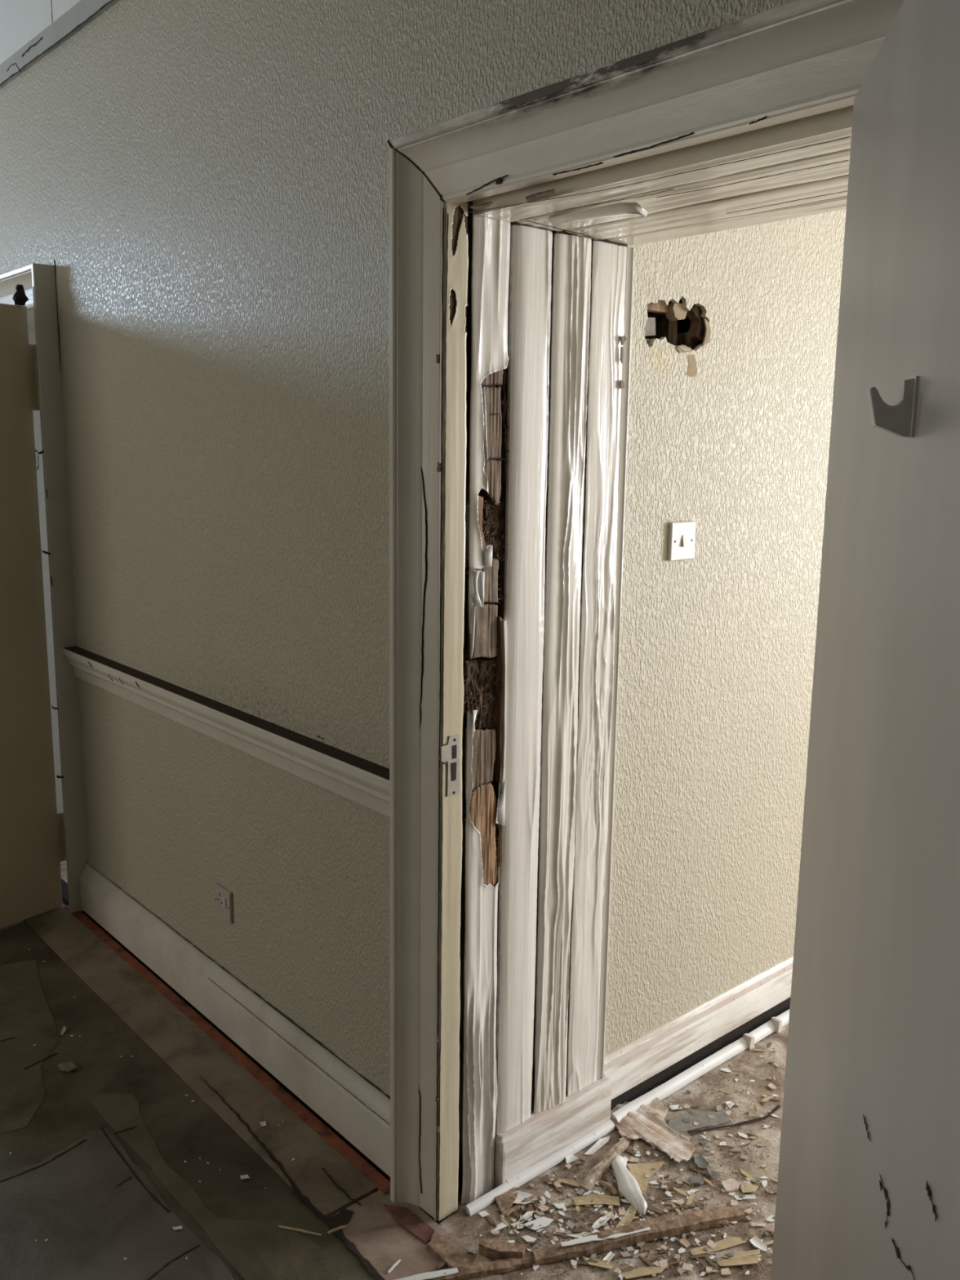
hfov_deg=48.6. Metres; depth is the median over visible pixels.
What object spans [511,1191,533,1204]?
flake
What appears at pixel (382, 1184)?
trim
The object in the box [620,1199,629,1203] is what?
chip
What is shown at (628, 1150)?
wood sliver
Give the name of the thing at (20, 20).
ceiling
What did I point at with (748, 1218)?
crumb
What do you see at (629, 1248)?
crumb
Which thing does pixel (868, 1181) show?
door
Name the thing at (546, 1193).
chip
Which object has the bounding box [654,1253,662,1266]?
wood sliver
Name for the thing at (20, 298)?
scrap
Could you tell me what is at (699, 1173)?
wood sliver
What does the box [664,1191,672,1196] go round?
chip
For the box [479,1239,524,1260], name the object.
wood offcut
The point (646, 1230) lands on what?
batten
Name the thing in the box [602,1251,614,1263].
flake
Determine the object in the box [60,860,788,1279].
floor
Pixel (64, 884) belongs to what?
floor
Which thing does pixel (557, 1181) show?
wood sliver
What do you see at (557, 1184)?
crumb
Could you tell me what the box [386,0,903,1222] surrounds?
trim
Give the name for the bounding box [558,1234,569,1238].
wood sliver
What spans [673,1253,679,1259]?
crumb
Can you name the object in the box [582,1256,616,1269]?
paper scrap
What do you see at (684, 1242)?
paper scrap
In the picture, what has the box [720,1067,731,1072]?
chip
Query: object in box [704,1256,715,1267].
wood sliver
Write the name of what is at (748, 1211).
crumb
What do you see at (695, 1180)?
shard
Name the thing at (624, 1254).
crumb
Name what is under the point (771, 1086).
crumb
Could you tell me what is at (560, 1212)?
chip
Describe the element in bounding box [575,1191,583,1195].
crumb
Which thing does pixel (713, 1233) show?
wood sliver
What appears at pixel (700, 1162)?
shard
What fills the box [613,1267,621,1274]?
crumb
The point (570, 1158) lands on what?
flake
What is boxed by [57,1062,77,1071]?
chip
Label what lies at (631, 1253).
wood sliver
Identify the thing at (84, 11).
trim
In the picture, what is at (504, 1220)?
wood sliver
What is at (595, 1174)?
stick
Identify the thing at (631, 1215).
paper scrap
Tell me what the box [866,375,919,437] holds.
coat hook
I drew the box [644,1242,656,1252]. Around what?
wood sliver
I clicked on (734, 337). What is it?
wall
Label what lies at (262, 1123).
flake
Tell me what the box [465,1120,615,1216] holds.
trim
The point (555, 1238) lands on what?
crumb
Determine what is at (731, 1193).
chip
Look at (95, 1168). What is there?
floor
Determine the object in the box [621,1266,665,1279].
paper scrap
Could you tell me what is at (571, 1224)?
crumb
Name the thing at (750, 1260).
wood splinter
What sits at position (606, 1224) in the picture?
crumb
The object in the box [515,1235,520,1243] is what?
wood sliver
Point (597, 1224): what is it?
flake
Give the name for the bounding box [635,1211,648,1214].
wood sliver
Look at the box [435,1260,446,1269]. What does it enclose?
stick
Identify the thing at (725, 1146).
wood sliver
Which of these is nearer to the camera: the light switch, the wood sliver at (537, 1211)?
the wood sliver at (537, 1211)
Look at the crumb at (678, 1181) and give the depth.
2.30 m
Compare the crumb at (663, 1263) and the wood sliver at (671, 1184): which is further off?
the wood sliver at (671, 1184)
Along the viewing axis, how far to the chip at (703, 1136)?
2.46 m
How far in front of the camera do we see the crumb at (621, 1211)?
2.21 m
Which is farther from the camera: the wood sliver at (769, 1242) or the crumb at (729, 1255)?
the wood sliver at (769, 1242)
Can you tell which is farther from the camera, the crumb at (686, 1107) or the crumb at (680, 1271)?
the crumb at (686, 1107)
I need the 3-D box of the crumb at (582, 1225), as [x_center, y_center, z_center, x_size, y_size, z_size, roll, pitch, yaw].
[0.209,1.194,2.170,0.009,0.004,0.016,-3,11,-20]
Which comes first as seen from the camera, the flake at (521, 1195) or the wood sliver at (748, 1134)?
the flake at (521, 1195)
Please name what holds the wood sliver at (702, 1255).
on the floor at (451, 1224)
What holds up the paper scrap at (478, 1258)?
on the floor at (451, 1224)
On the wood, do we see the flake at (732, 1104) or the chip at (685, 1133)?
the chip at (685, 1133)
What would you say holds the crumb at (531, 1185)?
on the floor at (451, 1224)
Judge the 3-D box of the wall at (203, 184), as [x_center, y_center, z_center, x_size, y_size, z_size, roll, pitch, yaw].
[-0.142,-0.440,2.361,0.442,3.150,7.200,-8,14,-40]
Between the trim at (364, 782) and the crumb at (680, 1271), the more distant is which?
the trim at (364, 782)
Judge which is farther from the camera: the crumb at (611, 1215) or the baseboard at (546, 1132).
the baseboard at (546, 1132)
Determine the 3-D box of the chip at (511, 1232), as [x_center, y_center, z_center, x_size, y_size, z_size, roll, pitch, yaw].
[0.069,1.197,2.151,0.021,0.002,0.013,-1,10,-8]
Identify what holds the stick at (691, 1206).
on the floor at (451, 1224)
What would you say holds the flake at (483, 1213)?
on the floor at (451, 1224)
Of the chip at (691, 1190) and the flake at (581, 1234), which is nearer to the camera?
the flake at (581, 1234)
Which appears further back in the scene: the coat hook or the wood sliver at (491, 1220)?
the wood sliver at (491, 1220)
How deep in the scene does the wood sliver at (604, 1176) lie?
2.31 m
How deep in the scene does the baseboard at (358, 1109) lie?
2.73 m
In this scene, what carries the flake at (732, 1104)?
on the floor at (451, 1224)
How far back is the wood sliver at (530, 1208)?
2.21 m
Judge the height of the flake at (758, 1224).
0.005 m
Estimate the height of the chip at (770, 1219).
0.002 m
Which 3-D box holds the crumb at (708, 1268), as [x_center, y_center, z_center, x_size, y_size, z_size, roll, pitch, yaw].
[0.443,1.218,2.056,0.011,0.004,0.016,3,10,11]
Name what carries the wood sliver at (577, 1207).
on the floor at (451, 1224)
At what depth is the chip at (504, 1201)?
2.24 m
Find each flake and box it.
[172,1225,182,1230]
[240,1173,249,1179]
[259,1120,266,1126]
[478,1210,489,1217]
[493,1224,506,1231]
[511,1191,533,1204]
[516,1210,533,1223]
[523,1216,553,1230]
[553,1203,565,1208]
[564,1154,578,1164]
[564,1231,591,1238]
[584,1136,609,1155]
[591,1213,610,1228]
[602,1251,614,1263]
[669,1104,682,1110]
[724,1101,734,1108]
[742,1194,755,1199]
[749,1222,766,1226]
[749,1235,767,1252]
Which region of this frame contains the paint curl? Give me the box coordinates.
[611,1155,647,1215]
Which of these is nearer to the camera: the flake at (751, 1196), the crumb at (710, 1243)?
the crumb at (710, 1243)
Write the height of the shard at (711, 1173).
0.008 m
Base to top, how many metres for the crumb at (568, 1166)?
0.004 m
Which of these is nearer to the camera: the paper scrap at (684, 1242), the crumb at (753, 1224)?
the paper scrap at (684, 1242)
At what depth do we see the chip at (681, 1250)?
2.11 m
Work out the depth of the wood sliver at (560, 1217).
2.19 m
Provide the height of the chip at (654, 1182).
0.001 m
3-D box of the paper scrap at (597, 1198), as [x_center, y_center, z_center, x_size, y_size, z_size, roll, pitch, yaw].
[0.245,1.181,2.242,0.097,0.006,0.034,1,10,1]
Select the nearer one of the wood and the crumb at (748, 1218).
the crumb at (748, 1218)
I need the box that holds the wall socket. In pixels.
[213,882,233,924]
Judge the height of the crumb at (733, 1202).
0.004 m
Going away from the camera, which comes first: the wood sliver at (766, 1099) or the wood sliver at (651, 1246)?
the wood sliver at (651, 1246)
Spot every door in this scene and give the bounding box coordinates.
[0,303,66,928]
[770,0,959,1279]
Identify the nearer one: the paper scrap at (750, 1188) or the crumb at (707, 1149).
the paper scrap at (750, 1188)
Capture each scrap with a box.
[12,284,29,306]
[60,1025,66,1035]
[471,1253,489,1263]
[556,1177,580,1187]
[573,1193,619,1205]
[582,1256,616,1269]
[615,1204,636,1227]
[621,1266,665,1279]
[626,1160,664,1191]
[679,1237,690,1248]
[690,1236,748,1255]
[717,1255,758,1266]
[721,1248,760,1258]
[740,1182,758,1192]
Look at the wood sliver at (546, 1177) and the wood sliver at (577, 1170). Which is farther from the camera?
the wood sliver at (577, 1170)
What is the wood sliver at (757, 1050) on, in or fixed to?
on the floor at (451, 1224)
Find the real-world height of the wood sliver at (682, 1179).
0.002 m
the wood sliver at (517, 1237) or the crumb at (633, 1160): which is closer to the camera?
the wood sliver at (517, 1237)
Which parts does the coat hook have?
plate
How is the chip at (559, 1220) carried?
on the floor at (451, 1224)
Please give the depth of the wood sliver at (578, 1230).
2.16 m
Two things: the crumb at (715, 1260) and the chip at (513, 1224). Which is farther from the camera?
the chip at (513, 1224)
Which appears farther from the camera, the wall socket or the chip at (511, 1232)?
the wall socket
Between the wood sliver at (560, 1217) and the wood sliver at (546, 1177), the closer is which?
the wood sliver at (560, 1217)
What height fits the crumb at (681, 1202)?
0.003 m
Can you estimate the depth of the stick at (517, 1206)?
2.22 m
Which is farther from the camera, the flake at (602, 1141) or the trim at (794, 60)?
the flake at (602, 1141)
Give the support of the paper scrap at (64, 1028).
on the floor at (95, 1168)
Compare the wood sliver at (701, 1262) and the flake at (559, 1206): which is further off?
the flake at (559, 1206)
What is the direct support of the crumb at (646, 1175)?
on the floor at (451, 1224)
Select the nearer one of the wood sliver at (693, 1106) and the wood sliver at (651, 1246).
the wood sliver at (651, 1246)
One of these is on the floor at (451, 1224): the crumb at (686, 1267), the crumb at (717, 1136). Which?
the crumb at (717, 1136)
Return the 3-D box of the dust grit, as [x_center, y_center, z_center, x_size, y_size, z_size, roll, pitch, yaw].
[0.506,1.185,2.256,1.223,0.003,0.584,-8,14,-40]
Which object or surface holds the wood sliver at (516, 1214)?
on the floor at (451, 1224)
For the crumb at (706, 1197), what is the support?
on the floor at (451, 1224)
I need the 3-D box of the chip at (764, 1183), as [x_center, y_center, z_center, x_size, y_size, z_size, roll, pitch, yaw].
[0.616,1.177,2.304,0.012,0.001,0.026,5,11,22]
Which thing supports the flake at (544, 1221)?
on the floor at (451, 1224)
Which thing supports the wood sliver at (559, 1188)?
on the floor at (451, 1224)
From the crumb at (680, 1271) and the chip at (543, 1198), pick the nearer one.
the crumb at (680, 1271)
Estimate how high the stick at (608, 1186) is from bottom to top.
0.010 m
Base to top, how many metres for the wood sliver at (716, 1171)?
0.002 m
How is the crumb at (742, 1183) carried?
on the floor at (451, 1224)
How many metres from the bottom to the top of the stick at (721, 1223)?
0.012 m
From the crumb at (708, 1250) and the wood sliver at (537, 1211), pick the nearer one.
the crumb at (708, 1250)
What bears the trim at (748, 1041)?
attached to the wall at (734, 337)
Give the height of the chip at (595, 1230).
0.002 m
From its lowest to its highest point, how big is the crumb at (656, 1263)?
0.003 m
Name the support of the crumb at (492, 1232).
on the floor at (451, 1224)
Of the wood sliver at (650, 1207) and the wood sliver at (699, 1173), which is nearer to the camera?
the wood sliver at (650, 1207)
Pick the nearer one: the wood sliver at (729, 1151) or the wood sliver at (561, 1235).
the wood sliver at (561, 1235)
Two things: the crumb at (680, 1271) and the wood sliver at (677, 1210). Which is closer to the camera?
the crumb at (680, 1271)
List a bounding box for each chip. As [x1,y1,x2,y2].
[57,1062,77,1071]
[494,1186,519,1215]
[509,1230,519,1234]
[510,1222,524,1229]
[521,1235,536,1242]
[533,1264,539,1271]
[538,1195,546,1204]
[543,1190,551,1198]
[557,1218,563,1226]
[558,1210,564,1216]
[570,1259,577,1266]
[582,1191,591,1195]
[589,1228,598,1233]
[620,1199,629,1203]
[648,1180,659,1184]
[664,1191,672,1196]
[670,1236,675,1241]
[677,1247,685,1253]
[679,1130,692,1139]
[686,1189,699,1192]
[701,1134,710,1141]
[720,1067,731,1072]
[720,1177,740,1191]
[728,1191,735,1195]
[733,1195,742,1199]
[737,1132,747,1138]
[761,1179,767,1186]
[765,1215,774,1222]
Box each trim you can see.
[0,0,119,88]
[0,262,88,913]
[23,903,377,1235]
[62,646,389,817]
[63,904,390,1194]
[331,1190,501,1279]
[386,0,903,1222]
[438,105,853,1221]
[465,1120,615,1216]
[612,1008,789,1122]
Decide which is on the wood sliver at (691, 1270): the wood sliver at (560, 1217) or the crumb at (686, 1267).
the crumb at (686, 1267)
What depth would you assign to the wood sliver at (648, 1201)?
2.24 m
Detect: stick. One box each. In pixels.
[278,1225,321,1235]
[327,1224,346,1233]
[386,1259,400,1273]
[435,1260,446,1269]
[505,1191,542,1217]
[579,1137,631,1191]
[598,1180,617,1195]
[666,1202,704,1211]
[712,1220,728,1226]
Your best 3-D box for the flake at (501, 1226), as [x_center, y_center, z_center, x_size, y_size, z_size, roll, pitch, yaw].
[0.043,1.193,2.162,0.043,0.005,0.010,-6,12,-34]
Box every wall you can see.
[0,0,794,1095]
[604,209,846,1056]
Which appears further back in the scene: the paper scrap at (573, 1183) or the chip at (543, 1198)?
the paper scrap at (573, 1183)
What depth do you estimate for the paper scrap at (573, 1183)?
2.30 m
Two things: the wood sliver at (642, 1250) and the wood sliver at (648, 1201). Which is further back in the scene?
the wood sliver at (648, 1201)
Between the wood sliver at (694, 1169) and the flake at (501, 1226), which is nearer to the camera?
the flake at (501, 1226)
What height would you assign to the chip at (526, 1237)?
0.002 m
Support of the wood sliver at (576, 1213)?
on the floor at (451, 1224)
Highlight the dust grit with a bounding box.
[421,1040,777,1279]
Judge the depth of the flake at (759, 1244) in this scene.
2.12 m
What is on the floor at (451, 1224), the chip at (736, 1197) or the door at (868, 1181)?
the chip at (736, 1197)
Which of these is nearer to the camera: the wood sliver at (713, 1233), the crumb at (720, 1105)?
the wood sliver at (713, 1233)
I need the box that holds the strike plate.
[440,734,459,796]
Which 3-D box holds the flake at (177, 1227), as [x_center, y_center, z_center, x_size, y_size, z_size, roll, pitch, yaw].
[-0.611,1.187,2.148,0.019,0.004,0.010,-3,11,-20]
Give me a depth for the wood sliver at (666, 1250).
2.10 m
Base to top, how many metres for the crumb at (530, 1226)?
0.004 m
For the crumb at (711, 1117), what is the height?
0.003 m
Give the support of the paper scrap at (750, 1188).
on the floor at (451, 1224)
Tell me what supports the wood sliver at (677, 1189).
on the floor at (451, 1224)
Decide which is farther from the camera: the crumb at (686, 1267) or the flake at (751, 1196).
the flake at (751, 1196)
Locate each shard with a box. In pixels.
[688,1174,703,1185]
[693,1155,709,1169]
[706,1169,716,1177]
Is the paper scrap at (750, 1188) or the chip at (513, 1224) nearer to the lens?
the chip at (513, 1224)
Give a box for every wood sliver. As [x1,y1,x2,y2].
[485,1213,496,1226]
[500,1217,509,1227]
[512,1210,520,1219]
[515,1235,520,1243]
[526,1204,533,1220]
[535,1208,541,1217]
[543,1174,548,1182]
[546,1179,564,1184]
[551,1180,562,1194]
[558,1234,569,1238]
[559,1216,570,1219]
[565,1202,577,1208]
[571,1211,577,1222]
[571,1228,594,1232]
[575,1164,581,1173]
[575,1204,580,1213]
[578,1257,603,1265]
[583,1206,594,1213]
[601,1173,607,1181]
[625,1147,635,1155]
[629,1250,634,1257]
[633,1138,638,1152]
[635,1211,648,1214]
[638,1255,654,1266]
[639,1241,646,1253]
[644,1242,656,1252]
[645,1199,656,1205]
[647,1204,662,1214]
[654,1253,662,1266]
[658,1248,668,1253]
[665,1180,674,1191]
[666,1184,682,1187]
[668,1259,683,1266]
[671,1202,682,1214]
[672,1186,688,1196]
[673,1255,693,1273]
[679,1177,692,1186]
[685,1192,694,1208]
[688,1167,706,1174]
[688,1253,711,1258]
[689,1105,700,1108]
[693,1200,704,1209]
[695,1257,712,1272]
[697,1172,704,1181]
[702,1177,714,1186]
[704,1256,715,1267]
[707,1169,724,1173]
[710,1231,724,1235]
[713,1234,721,1247]
[721,1145,734,1148]
[727,1150,742,1152]
[739,1168,756,1183]
[746,1133,758,1137]
[747,1135,760,1139]
[751,1048,764,1052]
[759,1095,774,1102]
[764,1240,773,1245]
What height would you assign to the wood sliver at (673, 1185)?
0.002 m
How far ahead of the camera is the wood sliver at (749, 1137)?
2.46 m
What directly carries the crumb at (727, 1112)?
on the floor at (451, 1224)
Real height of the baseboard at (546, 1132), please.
0.122 m
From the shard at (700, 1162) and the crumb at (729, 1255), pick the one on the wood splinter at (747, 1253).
the crumb at (729, 1255)
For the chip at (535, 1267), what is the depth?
2.06 m
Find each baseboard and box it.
[79,862,390,1177]
[493,1075,611,1186]
[604,955,793,1111]
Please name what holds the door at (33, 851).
in the wall at (203, 184)
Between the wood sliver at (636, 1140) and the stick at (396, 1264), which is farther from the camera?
the wood sliver at (636, 1140)
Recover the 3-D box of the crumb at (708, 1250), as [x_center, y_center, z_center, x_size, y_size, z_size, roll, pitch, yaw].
[0.458,1.210,2.103,0.016,0.003,0.013,1,10,-1]
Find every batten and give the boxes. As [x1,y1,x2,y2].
[395,1254,534,1279]
[531,1204,744,1265]
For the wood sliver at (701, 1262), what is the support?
on the floor at (451, 1224)
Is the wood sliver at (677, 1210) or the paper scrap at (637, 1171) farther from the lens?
the paper scrap at (637, 1171)
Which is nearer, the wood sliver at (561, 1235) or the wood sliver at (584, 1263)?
the wood sliver at (584, 1263)
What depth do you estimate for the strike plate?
2.02 m
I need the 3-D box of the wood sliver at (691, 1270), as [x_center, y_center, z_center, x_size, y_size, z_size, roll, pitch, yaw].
[0.396,1.216,2.070,0.012,0.002,0.054,-9,14,-44]
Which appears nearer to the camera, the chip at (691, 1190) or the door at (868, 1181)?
the door at (868, 1181)
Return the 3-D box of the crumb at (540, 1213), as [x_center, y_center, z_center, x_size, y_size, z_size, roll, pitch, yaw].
[0.126,1.188,2.201,0.014,0.003,0.010,-1,10,-9]
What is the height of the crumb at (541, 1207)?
0.004 m
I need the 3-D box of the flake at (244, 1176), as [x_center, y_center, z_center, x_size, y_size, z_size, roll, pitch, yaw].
[-0.509,1.161,2.300,0.019,0.004,0.013,-3,11,-22]
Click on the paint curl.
(628, 1186)
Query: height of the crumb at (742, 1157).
0.003 m
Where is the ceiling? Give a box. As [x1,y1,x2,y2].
[0,0,80,64]
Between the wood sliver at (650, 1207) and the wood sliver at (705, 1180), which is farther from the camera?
the wood sliver at (705, 1180)
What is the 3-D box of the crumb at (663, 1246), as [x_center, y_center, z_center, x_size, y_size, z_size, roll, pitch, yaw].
[0.364,1.207,2.112,0.012,0.004,0.012,-5,12,-30]
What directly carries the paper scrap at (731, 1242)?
on the floor at (451, 1224)
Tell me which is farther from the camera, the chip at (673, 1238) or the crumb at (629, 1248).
the chip at (673, 1238)
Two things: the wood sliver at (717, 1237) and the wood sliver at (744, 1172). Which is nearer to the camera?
the wood sliver at (717, 1237)
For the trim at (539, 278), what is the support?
attached to the wall at (203, 184)
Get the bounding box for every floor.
[0,920,383,1279]
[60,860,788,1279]
[61,878,456,1223]
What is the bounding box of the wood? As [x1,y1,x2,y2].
[610,1097,694,1162]
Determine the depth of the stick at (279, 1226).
2.15 m
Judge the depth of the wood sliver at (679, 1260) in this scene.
2.07 m
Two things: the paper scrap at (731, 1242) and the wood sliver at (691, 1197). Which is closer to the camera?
the paper scrap at (731, 1242)
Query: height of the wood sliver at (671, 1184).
0.002 m
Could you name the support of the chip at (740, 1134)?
on the floor at (451, 1224)
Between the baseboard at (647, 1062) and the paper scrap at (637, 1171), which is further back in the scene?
the baseboard at (647, 1062)
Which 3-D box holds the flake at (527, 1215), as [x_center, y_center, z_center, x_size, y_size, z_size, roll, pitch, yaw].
[0.093,1.188,2.190,0.051,0.007,0.015,-8,14,-40]
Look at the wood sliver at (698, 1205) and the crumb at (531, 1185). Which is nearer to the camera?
the wood sliver at (698, 1205)
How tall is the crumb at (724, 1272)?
0.004 m
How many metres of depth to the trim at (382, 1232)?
2.12 m
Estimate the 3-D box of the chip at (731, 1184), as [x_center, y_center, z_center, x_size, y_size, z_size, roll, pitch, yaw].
[0.542,1.175,2.294,0.042,0.008,0.039,-2,11,-14]
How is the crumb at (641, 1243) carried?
on the floor at (451, 1224)
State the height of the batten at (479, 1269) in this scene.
0.017 m
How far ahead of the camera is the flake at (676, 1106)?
2.56 m
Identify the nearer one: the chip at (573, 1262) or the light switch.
the chip at (573, 1262)
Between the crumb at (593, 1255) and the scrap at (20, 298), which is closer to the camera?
the crumb at (593, 1255)
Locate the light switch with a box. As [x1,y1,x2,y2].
[667,520,695,560]
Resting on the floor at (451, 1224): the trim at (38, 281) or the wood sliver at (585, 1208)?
the wood sliver at (585, 1208)
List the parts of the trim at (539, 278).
frame, frame post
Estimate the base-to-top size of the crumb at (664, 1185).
0.004 m
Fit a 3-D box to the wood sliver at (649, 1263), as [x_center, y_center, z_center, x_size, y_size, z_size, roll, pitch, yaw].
[0.328,1.214,2.075,0.009,0.002,0.047,-8,14,-41]
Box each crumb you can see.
[490,1229,496,1235]
[527,1221,533,1230]
[528,1182,534,1188]
[537,1204,547,1212]
[537,1211,545,1216]
[553,1181,562,1187]
[553,1235,559,1241]
[564,1163,571,1169]
[566,1220,574,1229]
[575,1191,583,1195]
[580,1222,586,1228]
[591,1253,595,1258]
[600,1219,608,1226]
[604,1211,614,1217]
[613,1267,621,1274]
[617,1208,626,1216]
[619,1251,631,1257]
[626,1245,634,1252]
[630,1156,639,1163]
[636,1240,644,1247]
[644,1173,649,1177]
[652,1260,659,1266]
[658,1258,668,1268]
[659,1244,667,1250]
[660,1184,666,1189]
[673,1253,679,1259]
[675,1178,683,1184]
[675,1199,684,1205]
[676,1267,683,1275]
[681,1262,693,1271]
[683,1117,690,1123]
[684,1104,689,1109]
[702,1194,710,1199]
[703,1146,709,1152]
[706,1115,716,1119]
[706,1239,717,1248]
[706,1266,711,1273]
[707,1248,715,1254]
[712,1257,718,1262]
[713,1134,719,1139]
[715,1104,723,1110]
[720,1267,731,1275]
[724,1110,731,1115]
[725,1253,733,1257]
[730,1199,737,1206]
[738,1180,746,1187]
[740,1154,747,1160]
[743,1208,752,1214]
[745,1215,751,1221]
[750,1222,757,1227]
[767,1083,776,1089]
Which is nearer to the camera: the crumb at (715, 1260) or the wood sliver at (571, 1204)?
the crumb at (715, 1260)
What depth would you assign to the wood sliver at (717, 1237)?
2.14 m
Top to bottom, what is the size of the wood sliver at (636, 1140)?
0.002 m
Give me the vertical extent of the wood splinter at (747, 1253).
0.005 m

